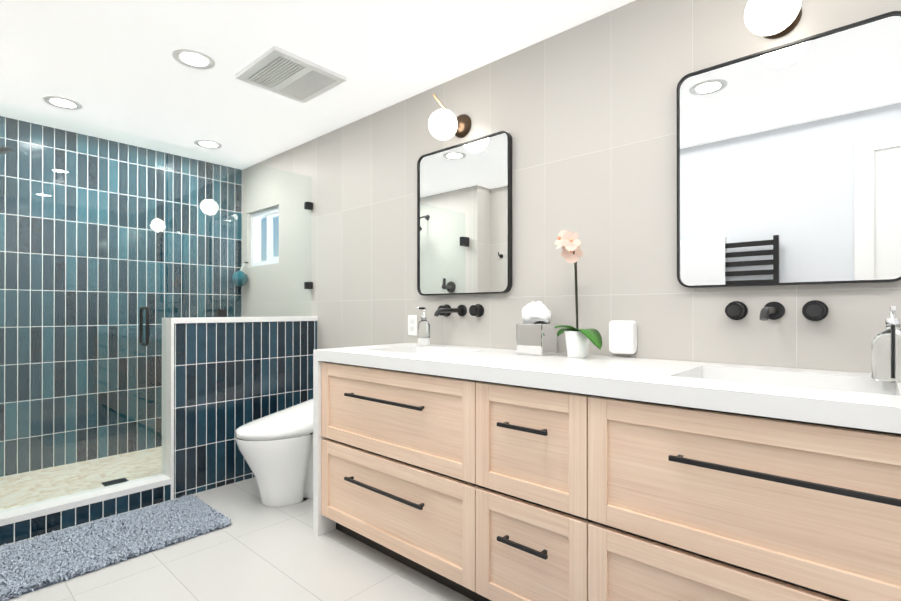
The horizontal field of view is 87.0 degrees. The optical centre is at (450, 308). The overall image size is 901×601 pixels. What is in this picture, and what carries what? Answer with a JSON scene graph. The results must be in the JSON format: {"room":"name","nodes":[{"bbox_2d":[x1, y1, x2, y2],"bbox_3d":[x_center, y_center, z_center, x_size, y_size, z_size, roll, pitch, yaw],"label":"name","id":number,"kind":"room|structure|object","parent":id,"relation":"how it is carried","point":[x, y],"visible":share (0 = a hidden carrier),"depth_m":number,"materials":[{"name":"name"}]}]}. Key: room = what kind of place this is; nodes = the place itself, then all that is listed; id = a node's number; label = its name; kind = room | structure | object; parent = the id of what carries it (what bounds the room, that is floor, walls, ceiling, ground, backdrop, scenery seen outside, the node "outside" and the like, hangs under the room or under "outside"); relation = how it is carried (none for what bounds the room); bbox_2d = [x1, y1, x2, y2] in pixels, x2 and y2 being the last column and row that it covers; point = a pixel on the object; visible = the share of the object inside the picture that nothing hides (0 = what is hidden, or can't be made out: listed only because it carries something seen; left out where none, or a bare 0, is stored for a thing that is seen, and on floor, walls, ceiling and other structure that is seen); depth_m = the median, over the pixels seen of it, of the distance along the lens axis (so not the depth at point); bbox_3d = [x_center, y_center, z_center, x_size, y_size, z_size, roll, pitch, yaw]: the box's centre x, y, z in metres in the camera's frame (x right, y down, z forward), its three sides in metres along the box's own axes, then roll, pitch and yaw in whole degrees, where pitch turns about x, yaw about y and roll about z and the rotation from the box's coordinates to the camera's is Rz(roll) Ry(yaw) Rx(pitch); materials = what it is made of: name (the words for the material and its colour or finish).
{"room":"bathroom","nodes":[
{"label":"bathroom","id":0,"kind":"room"},
{"bbox_2d":[0,116,241,476],"bbox_3d":[-2.535,-0.022,3.431,0.120,2.390,2.260,0,0,42],"label":"wall","id":1,"kind":"structure","parent":0,"point":[191,220],"depth_m":3.36,"materials":[{"name":"tile"}]},
{"bbox_2d":[0,446,472,600],"bbox_3d":[-0.533,1.112,1.646,5.240,0.112,2.260,0,0,42],"label":"floor","id":2,"kind":"structure","parent":0,"point":[256,550],"depth_m":2.00,"materials":[{"name":"tile"}]},
{"bbox_2d":[0,474,170,545],"bbox_3d":[-1.904,1.010,2.378,0.132,0.120,0.870,0,0,42],"label":"shower curb","id":3,"kind":"object","parent":2,"relation":"on","point":[23,522],"visible":0.89,"depth_m":2.37,"materials":[{"name":"blue tile"}]},
{"bbox_2d":[0,103,312,510],"bbox_3d":[-1.599,-0.003,2.738,0.126,1.892,1.804,0,0,42],"label":"glass","id":4,"kind":"object","parent":3,"relation":"on","point":[307,285],"visible":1,"depth_m":2.52,"materials":[{"name":"clear glass"}]},
{"bbox_2d":[102,477,127,486],"bbox_3d":[-2.036,1.057,2.890,0.120,0.004,0.120,0,0,42],"label":"shower drain","id":5,"kind":"object","parent":2,"relation":"in","point":[118,481],"depth_m":2.89,"materials":[{"name":"black metal"}]},
{"bbox_2d":[0,494,230,600],"bbox_3d":[-1.583,1.054,2.167,0.525,0.031,0.966,0,0,42],"label":"area rug","id":6,"kind":"object","parent":2,"relation":"on","point":[37,562],"visible":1,"depth_m":2.12,"materials":[{"name":"blue"}]},
{"bbox_2d":[162,316,317,499],"bbox_3d":[-1.310,0.562,3.062,0.152,1.020,0.940,0,0,42],"label":"wall","id":7,"kind":"structure","parent":2,"relation":"on","point":[224,378],"depth_m":2.87,"materials":[{"name":"blue tile"}]},
{"bbox_2d":[235,398,312,506],"bbox_3d":[-0.855,0.783,2.767,0.404,0.576,0.769,0,0,42],"label":"toilet","id":8,"kind":"object","parent":2,"relation":"on","point":[276,449],"visible":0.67,"depth_m":2.54,"materials":[{"name":"white ceramic"}]},
{"bbox_2d":[313,347,900,600],"bbox_3d":[0.415,0.655,1.720,2.320,0.826,0.647,0,0,42],"label":"bathroom vanity","id":9,"kind":"object","parent":2,"relation":"on","point":[481,474],"depth_m":1.33,"materials":[{"name":"brown wood"}]},
{"bbox_2d":[333,343,900,426],"bbox_3d":[0.489,0.217,1.669,2.160,0.050,0.627,0,0,42],"label":"countertop","id":10,"kind":"structure","parent":9,"relation":"on","point":[659,378],"depth_m":1.40,"materials":[{"name":"white stone"}]},
{"bbox_2d":[417,307,429,345],"bbox_3d":[-0.146,0.093,2.521,0.064,0.202,0.077,0,0,42],"label":"soap dispenser","id":11,"kind":"object","parent":10,"relation":"on","point":[423,332],"visible":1,"depth_m":2.50,"materials":[{"name":"clear glass"}]},
{"bbox_2d":[517,301,556,355],"bbox_3d":[0.367,0.079,2.033,0.147,0.228,0.125,0,0,42],"label":"tissue box","id":12,"kind":"object","parent":10,"relation":"on","point":[536,332],"visible":1,"depth_m":2.00,"materials":[{"name":"silver metal"}]},
{"bbox_2d":[555,230,601,357],"bbox_3d":[0.503,-0.062,1.864,0.238,0.508,0.146,0,0,42],"label":"orchid","id":13,"kind":"object","parent":10,"relation":"on","point":[577,340],"visible":1,"depth_m":1.85,"materials":[{"name":"white plant"}]},
{"bbox_2d":[701,375,892,394],"bbox_3d":[0.920,0.301,1.326,0.516,0.144,0.375,0,0,42],"label":"sink","id":14,"kind":"object","parent":10,"relation":"in","point":[702,376],"depth_m":1.43,"materials":[{"name":"white ceramic"}]},
{"bbox_2d":[871,306,900,382],"bbox_3d":[1.177,0.091,1.264,0.086,0.198,0.088,0,0,42],"label":"soap bottle","id":15,"kind":"object","parent":10,"relation":"on","point":[886,353],"visible":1,"depth_m":1.25,"materials":[{"name":"clear glass"}]},
{"bbox_2d":[0,0,634,169],"bbox_3d":[-0.578,-1.272,1.693,5.360,0.100,2.260,0,0,42],"label":"ceiling","id":16,"kind":"structure","parent":0,"point":[115,67],"depth_m":2.29,"materials":[{"name":"white paint"}]},
{"bbox_2d":[43,96,82,109],"bbox_3d":[-2.289,-1.215,2.808,0.183,0.006,0.183,0,0,36],"label":"recessed light","id":17,"kind":"object","parent":16,"relation":"in","point":[60,102],"depth_m":2.80,"materials":[{"name":"white plastic"}]},
{"bbox_2d":[172,49,214,69],"bbox_3d":[-1.252,-1.216,2.319,0.183,0.006,0.183,0,0,3],"label":"recessed light","id":18,"kind":"object","parent":16,"relation":"in","point":[194,59],"depth_m":2.31,"materials":[{"name":"white plastic"}]},
{"bbox_2d":[194,139,221,148],"bbox_3d":[-1.785,-1.213,3.503,0.183,0.006,0.183,0,0,3],"label":"recessed light","id":19,"kind":"object","parent":16,"relation":"in","point":[209,144],"depth_m":3.50,"materials":[{"name":"white plastic"}]},
{"bbox_2d":[235,45,345,102],"bbox_3d":[-0.833,-1.208,2.482,0.410,0.021,0.400,0,0,42],"label":"ceiling vent","id":20,"kind":"object","parent":16,"relation":"in","point":[281,71],"visible":1,"depth_m":2.45,"materials":[{"name":"white plastic"}]},
{"bbox_2d":[242,0,900,372],"bbox_3d":[0.134,-0.025,2.489,5.360,2.390,0.120,0,0,42],"label":"wall","id":21,"kind":"structure","parent":0,"point":[584,115],"depth_m":2.06,"materials":[{"name":"beige tile"}]},
{"bbox_2d":[232,262,247,286],"bbox_3d":[-1.777,-0.295,4.013,0.129,0.212,0.138,0,0,42],"label":"loofah","id":22,"kind":"object","parent":21,"relation":"hanging from","point":[244,278],"depth_m":3.97,"materials":[{"name":"teal"}]},
{"bbox_2d":[251,206,278,266],"bbox_3d":[-1.503,-0.590,3.953,0.530,0.464,0.060,0,0,42],"label":"window","id":23,"kind":"structure","parent":21,"relation":"in","point":[255,220],"depth_m":3.99,"materials":[{"name":"white glass"}]},
{"bbox_2d":[408,315,416,335],"bbox_3d":[-0.217,0.093,2.712,0.072,0.116,0.008,0,0,42],"label":"electrical outlet plate","id":24,"kind":"object","parent":21,"relation":"attached to","point":[412,324],"visible":1,"depth_m":2.71,"materials":[{"name":"white plastic"}]},
{"bbox_2d":[428,94,470,139],"bbox_3d":[-0.012,-0.944,2.388,0.146,0.205,0.223,0,0,42],"label":"sconce","id":25,"kind":"object","parent":21,"relation":"attached to","point":[444,124],"visible":1,"depth_m":2.32,"materials":[{"name":"white glass"}]},
{"bbox_2d":[434,304,483,316],"bbox_3d":[-0.007,0.008,2.391,0.282,0.066,0.209,0,0,42],"label":"faucet","id":26,"kind":"object","parent":21,"relation":"attached to","point":[447,310],"visible":1,"depth_m":2.38,"materials":[{"name":"black metal"}]},
{"bbox_2d":[417,131,511,295],"bbox_3d":[0.054,-0.462,2.457,0.617,0.775,0.030,0,0,42],"label":"mirror","id":27,"kind":"object","parent":21,"relation":"attached to","point":[464,217],"visible":0.98,"depth_m":2.42,"materials":[{"name":"black mirror"}]},
{"bbox_2d":[609,320,636,353],"bbox_3d":[0.684,0.112,1.889,0.100,0.132,0.040,0,0,42],"label":"electrical outlet","id":28,"kind":"object","parent":21,"relation":"attached to","point":[622,336],"visible":1,"depth_m":1.87,"materials":[{"name":"white plastic"}]},
{"bbox_2d":[744,0,801,38],"bbox_3d":[1.009,-0.947,1.480,0.146,0.205,0.223,0,0,42],"label":"sconce","id":29,"kind":"object","parent":21,"relation":"attached to","point":[771,19],"visible":1,"depth_m":1.43,"materials":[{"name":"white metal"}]},
{"bbox_2d":[725,300,828,320],"bbox_3d":[1.001,0.006,1.493,0.282,0.066,0.209,0,0,42],"label":"faucet","id":30,"kind":"object","parent":21,"relation":"attached to","point":[814,310],"visible":1,"depth_m":1.51,"materials":[{"name":"black metal"}]},
{"bbox_2d":[677,11,900,287],"bbox_3d":[1.073,-0.465,1.551,0.620,0.775,0.030,0,0,42],"label":"mirror","id":31,"kind":"object","parent":21,"relation":"attached to","point":[788,163],"visible":0.92,"depth_m":1.51,"materials":[{"name":"black mirror"}]},
{"bbox_3d":[-2.636,-0.075,2.310,1.220,2.290,0.210,0,0,42],"label":"wall","id":32,"kind":"structure","parent":0,"visible":0},
{"bbox_2d":[0,147,12,154],"bbox_3d":[-2.526,-0.923,2.542,0.164,0.194,0.276,0,0,42],"label":"shower head","id":33,"kind":"object","parent":32,"relation":"attached to","point":[5,150],"depth_m":2.61}
]}

